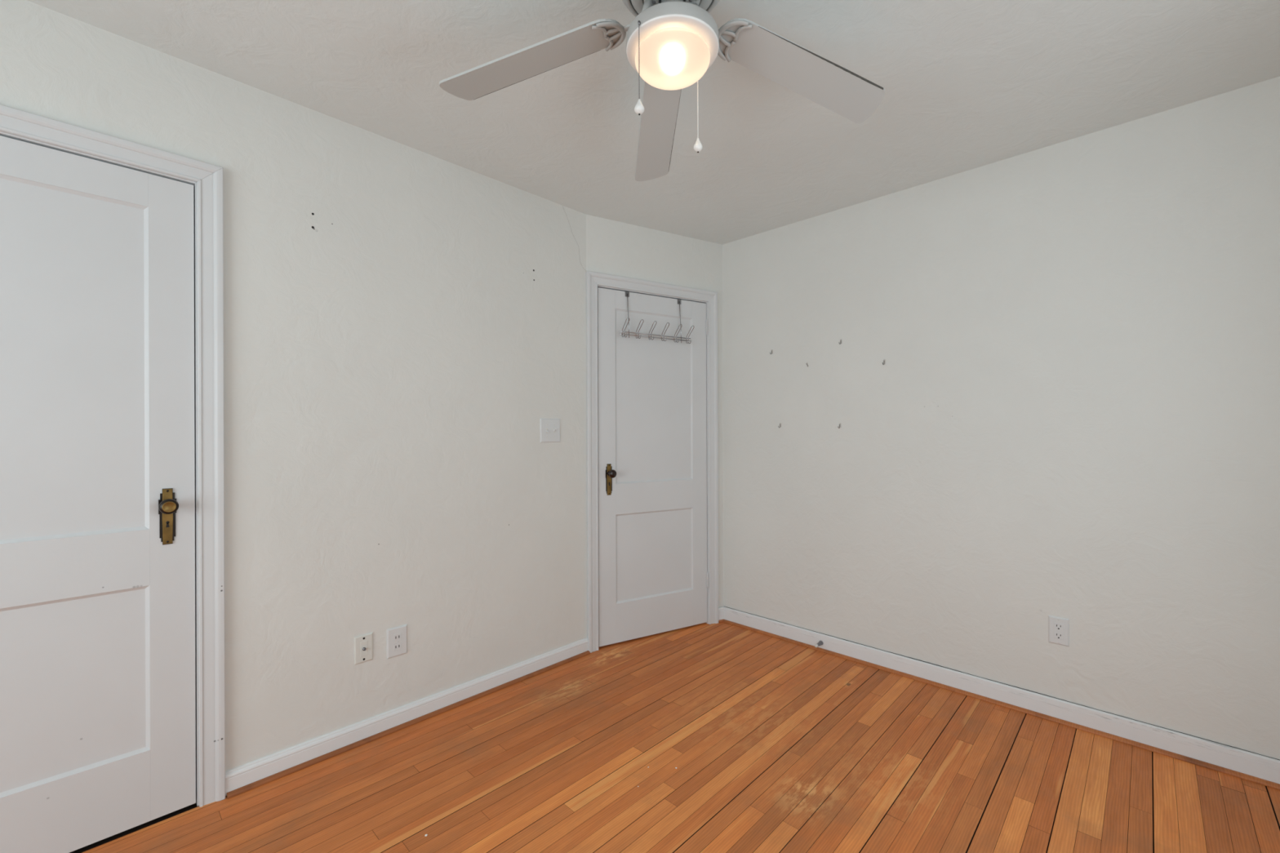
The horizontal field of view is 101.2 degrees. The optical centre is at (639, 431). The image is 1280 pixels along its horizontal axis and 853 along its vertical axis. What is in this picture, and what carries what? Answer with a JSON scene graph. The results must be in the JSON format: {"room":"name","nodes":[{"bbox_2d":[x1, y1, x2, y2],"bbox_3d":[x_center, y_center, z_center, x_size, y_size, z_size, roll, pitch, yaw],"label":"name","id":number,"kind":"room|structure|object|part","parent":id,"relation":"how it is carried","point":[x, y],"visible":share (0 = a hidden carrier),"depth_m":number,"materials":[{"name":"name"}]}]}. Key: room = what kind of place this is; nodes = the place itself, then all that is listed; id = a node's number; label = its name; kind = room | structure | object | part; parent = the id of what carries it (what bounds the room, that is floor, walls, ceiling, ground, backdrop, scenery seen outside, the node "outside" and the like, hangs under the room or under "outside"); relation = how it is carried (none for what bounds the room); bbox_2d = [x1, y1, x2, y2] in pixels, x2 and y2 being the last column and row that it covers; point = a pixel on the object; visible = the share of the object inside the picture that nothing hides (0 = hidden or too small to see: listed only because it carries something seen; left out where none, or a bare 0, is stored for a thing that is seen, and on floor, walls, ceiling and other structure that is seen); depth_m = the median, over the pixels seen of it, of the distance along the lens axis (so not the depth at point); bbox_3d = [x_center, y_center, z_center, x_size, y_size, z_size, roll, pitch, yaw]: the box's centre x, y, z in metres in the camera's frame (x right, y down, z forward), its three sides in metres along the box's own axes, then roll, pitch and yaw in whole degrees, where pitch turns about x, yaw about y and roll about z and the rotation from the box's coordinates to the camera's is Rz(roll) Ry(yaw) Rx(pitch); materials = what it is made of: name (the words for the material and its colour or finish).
{"room":"empty bedroom","nodes":[
{"label":"empty bedroom","id":0,"kind":"room"},
{"bbox_2d":[0,0,586,771],"bbox_3d":[-1.723,0.014,1.535,0.111,2.440,4.029,0,0,44],"label":"wall","id":1,"kind":"structure","parent":0,"point":[402,322],"depth_m":2.09,"materials":[{"name":"paint"}]},
{"bbox_2d":[0,135,195,852],"bbox_3d":[-1.719,0.206,1.444,0.094,2.031,0.762,0,0,44],"label":"door","id":2,"kind":"structure","parent":1,"relation":"in","point":[98,697],"depth_m":1.56,"materials":[{"name":"paint"}]},
{"bbox_3d":[-1.733,-0.199,1.456,0.009,1.012,0.544,0,0,44],"label":"panel","id":3,"kind":"part","parent":2,"relation":"part of","materials":[{"name":"paint"}]},
{"bbox_3d":[-1.730,0.742,1.456,0.009,0.516,0.544,0,0,44],"label":"panel","id":4,"kind":"part","parent":2,"relation":"part of","materials":[{"name":"paint"}]},
{"bbox_3d":[-1.487,0.235,1.657,0.055,0.048,0.048,0,0,44],"label":"knob","id":5,"kind":"part","parent":2,"relation":"part of","materials":[{"name":"brown metal"}]},
{"bbox_3d":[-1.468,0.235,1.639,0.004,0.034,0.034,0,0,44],"label":"knob","id":6,"kind":"part","parent":2,"relation":"part of","materials":[{"name":"gold metal"}]},
{"bbox_2d":[0,104,225,807],"bbox_3d":[-1.759,0.174,1.482,0.132,2.120,0.912,0,0,44],"label":"trim","id":7,"kind":"structure","parent":1,"relation":"attached to","point":[206,179],"depth_m":1.74,"materials":[{"name":"paint"}]},
{"bbox_3d":[-1.722,-0.853,1.444,0.022,0.067,0.911,0,0,44],"label":"head casing","id":8,"kind":"part","parent":7,"relation":"part of","materials":[{"name":"paint"}]},
{"bbox_3d":[-1.425,0.173,1.748,0.022,2.120,0.067,0,0,44],"label":"casing","id":9,"kind":"part","parent":7,"relation":"part of","materials":[{"name":"paint"}]},
{"bbox_2d":[354,632,373,665],"bbox_3d":[-1.096,0.865,2.089,0.017,0.109,0.069,0,0,44],"label":"cable jack","id":10,"kind":"object","parent":1,"relation":"attached to","point":[363,644],"visible":1,"depth_m":2.09,"materials":[{"name":"white plastic"}]},
{"bbox_2d":[386,624,407,658],"bbox_3d":[-1.009,0.874,2.185,0.008,0.121,0.082,0,0,44],"label":"power outlet","id":11,"kind":"object","parent":1,"relation":"attached to","point":[397,637],"visible":1,"depth_m":2.18,"materials":[{"name":"white plastic"}]},
{"bbox_2d":[393,642,401,650],"bbox_3d":[-1.008,0.894,2.184,0.002,0.029,0.033,0,0,44],"label":"receptacle","id":12,"kind":"object","parent":11,"relation":"attached to","point":[397,646],"depth_m":2.18,"materials":[{"name":"white plastic"}]},
{"bbox_2d":[393,632,401,641],"bbox_3d":[-1.008,0.855,2.184,0.002,0.029,0.033,0,0,44],"label":"receptacle","id":13,"kind":"object","parent":11,"relation":"attached to","point":[397,636],"depth_m":2.18,"materials":[{"name":"white plastic"}]},
{"bbox_2d":[225,637,588,795],"bbox_3d":[-0.845,1.189,2.349,0.014,0.076,1.599,0,0,44],"label":"baseboard","id":14,"kind":"structure","parent":1,"relation":"attached to","point":[251,772],"depth_m":2.14,"materials":[{"name":"white paint"}]},
{"bbox_2d":[226,650,590,799],"bbox_3d":[-0.839,1.224,2.343,0.031,0.013,1.592,0,0,44],"label":"trim","id":15,"kind":"structure","parent":1,"relation":"attached to","point":[242,789],"depth_m":2.13,"materials":[{"name":"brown wood"}]},
{"bbox_2d":[539,418,559,442],"bbox_3d":[-0.464,-0.005,2.744,0.018,0.124,0.127,0,0,44],"label":"light switch","id":16,"kind":"object","parent":1,"relation":"attached to","point":[549,428],"visible":1,"depth_m":2.74,"materials":[{"name":"white plastic"}]},
{"bbox_2d":[26,0,1279,244],"bbox_3d":[-0.349,-1.261,1.528,4.081,0.100,5.937,0,0,44],"label":"ceiling","id":17,"kind":"structure","parent":0,"point":[968,85],"depth_m":1.81,"materials":[{"name":"paint"}]},
{"bbox_2d":[439,0,885,181],"bbox_3d":[0.094,-0.986,1.307,1.241,0.453,1.245,0,0,44],"label":"ceiling fan","id":18,"kind":"object","parent":17,"relation":"hanging from","point":[671,45],"visible":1,"depth_m":1.42,"materials":[{"name":"white wood"}]},
{"bbox_3d":[-0.299,-1.018,1.447,0.532,0.006,0.126,-9,8,17],"label":"blade","id":19,"kind":"part","parent":18,"relation":"part of","materials":[{"name":"grey wood"}]},
{"bbox_3d":[-0.002,-0.889,1.258,0.006,0.188,0.006,0,0,44],"label":"pull chain","id":20,"kind":"part","parent":18,"relation":"part of","materials":[{"name":"silver metal"}]},
{"bbox_3d":[-0.001,-0.778,1.258,0.024,0.034,0.024,0,0,44],"label":"pull knob","id":21,"kind":"part","parent":18,"relation":"part of","materials":[{"name":"white"}]},
{"bbox_3d":[0.059,-1.006,1.737,0.126,0.006,0.532,-9,-10,-5],"label":"blade","id":22,"kind":"part","parent":18,"relation":"part of","materials":[{"name":"grey wood"}]},
{"bbox_3d":[0.083,-0.943,1.345,0.192,0.075,0.192,0,0,44],"label":"lamp shade","id":23,"kind":"part","parent":18,"relation":"part of","materials":[{"name":"white glass"}]},
{"bbox_3d":[0.159,-0.895,1.439,0.006,0.183,0.006,0,0,44],"label":"pull chain","id":24,"kind":"part","parent":18,"relation":"part of","materials":[{"name":"white metal"}]},
{"bbox_3d":[0.159,-0.785,1.439,0.024,0.038,0.024,0,0,44],"label":"pull knob","id":25,"kind":"part","parent":18,"relation":"part of","materials":[{"name":"white"}]},
{"bbox_3d":[0.455,-1.004,1.470,0.532,0.006,0.126,11,-12,-19],"label":"blade","id":26,"kind":"part","parent":18,"relation":"part of","materials":[{"name":"grey wood"}]},
{"bbox_2d":[586,214,723,607],"bbox_3d":[0.105,0.007,3.225,1.000,2.440,0.110,0,0,-30],"label":"wall","id":27,"kind":"structure","parent":0,"point":[613,247],"depth_m":3.20,"materials":[{"name":"paint"}]},
{"bbox_2d":[586,271,718,653],"bbox_3d":[0.075,0.167,3.195,0.911,2.120,0.133,0,0,-30],"label":"trim","id":28,"kind":"structure","parent":27,"relation":"attached to","point":[594,280],"depth_m":3.04,"materials":[{"name":"white paint"}]},
{"bbox_3d":[-0.263,0.169,2.936,0.067,2.120,0.022,0,0,-30],"label":"casing","id":29,"kind":"part","parent":28,"relation":"part of","materials":[{"name":"white paint"}]},
{"bbox_3d":[0.099,-0.859,3.147,0.911,0.067,0.022,0,0,-30],"label":"head casing","id":30,"kind":"part","parent":28,"relation":"part of","materials":[{"name":"white paint"}]},
{"bbox_3d":[0.468,0.166,3.358,0.067,2.120,0.022,0,0,-30],"label":"casing","id":31,"kind":"part","parent":28,"relation":"part of","materials":[{"name":"white paint"}]},
{"bbox_2d":[597,287,708,646],"bbox_3d":[0.106,0.200,3.150,0.772,2.031,0.093,0,0,-30],"label":"door","id":32,"kind":"structure","parent":27,"relation":"in","point":[653,575],"depth_m":3.15,"materials":[{"name":"white paint"}]},
{"bbox_3d":[-0.162,0.238,2.973,0.048,0.048,0.055,0,0,-30],"label":"knob","id":33,"kind":"part","parent":32,"relation":"part of","materials":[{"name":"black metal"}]},
{"bbox_3d":[0.096,0.734,3.162,0.544,0.514,0.009,0,0,-30],"label":"panel","id":34,"kind":"part","parent":32,"relation":"part of","materials":[{"name":"white paint"}]},
{"bbox_3d":[0.093,-0.204,3.162,0.544,1.010,0.009,0,0,-30],"label":"panel","id":35,"kind":"part","parent":32,"relation":"part of","materials":[{"name":"white paint"}]},
{"bbox_2d":[618,291,693,343],"bbox_3d":[0.099,-0.677,3.126,0.500,0.278,0.132,0,0,-30],"label":"hook rack","id":36,"kind":"object","parent":32,"relation":"attached to","point":[627,293],"visible":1,"depth_m":3.10,"materials":[{"name":"silver metal"}]},
{"bbox_3d":[0.098,-0.559,3.129,0.500,0.005,0.005,0,0,-30],"label":"rail","id":37,"kind":"part","parent":36,"relation":"part of","materials":[{"name":"silver metal"}]},
{"bbox_3d":[0.098,-0.574,3.129,0.500,0.005,0.005,0,0,-30],"label":"rail","id":38,"kind":"part","parent":36,"relation":"part of","materials":[{"name":"silver metal"}]},
{"bbox_2d":[718,606,723,620],"bbox_3d":[0.523,1.179,3.393,0.055,0.086,0.014,0,0,-30],"label":"baseboard","id":39,"kind":"structure","parent":27,"relation":"attached to","point":[720,609],"depth_m":3.38,"materials":[{"name":"paint"}]},
{"bbox_2d":[69,622,1279,852],"bbox_3d":[0.362,1.232,2.189,4.171,0.012,8.042,0,0,44],"label":"floor","id":40,"kind":"structure","parent":0,"point":[775,745],"depth_m":1.85,"materials":[{"name":"brown wood"}]},
{"bbox_2d":[722,75,1279,759],"bbox_3d":[1.427,0.003,2.629,3.067,2.440,0.110,0,0,44],"label":"wall","id":41,"kind":"structure","parent":0,"point":[1072,412],"depth_m":2.25,"materials":[{"name":"paint"}]},
{"bbox_2d":[814,640,823,647],"bbox_3d":[0.990,1.181,2.913,0.025,0.025,0.068,0,0,44],"label":"door stop","id":42,"kind":"object","parent":41,"relation":"attached to","point":[820,642],"visible":1,"depth_m":2.91,"materials":[{"name":"silver metal"}]},
{"bbox_2d":[723,606,1279,783],"bbox_3d":[1.474,1.174,2.502,2.609,0.089,0.014,0,0,44],"label":"baseboard","id":43,"kind":"structure","parent":41,"relation":"attached to","point":[1251,763],"depth_m":2.25,"materials":[{"name":"paint"}]},
{"bbox_2d":[723,619,1279,790],"bbox_3d":[1.471,1.216,2.493,2.601,0.013,0.031,0,0,44],"label":"trim","id":44,"kind":"structure","parent":41,"relation":"attached to","point":[1255,780],"depth_m":2.24,"materials":[{"name":"white wood"}]},
{"bbox_2d":[1048,615,1069,646],"bbox_3d":[1.769,0.843,2.219,0.069,0.114,0.008,0,0,44],"label":"power outlet","id":45,"kind":"object","parent":41,"relation":"attached to","point":[1058,628],"visible":1,"depth_m":2.22,"materials":[{"name":"white plastic"}]},
{"bbox_2d":[1053,622,1063,639],"bbox_3d":[1.768,0.843,2.217,0.033,0.067,0.002,0,0,44],"label":"receptacle","id":46,"kind":"object","parent":45,"relation":"attached to","point":[1058,626],"depth_m":2.22,"materials":[{"name":"white plastic"}]}
]}

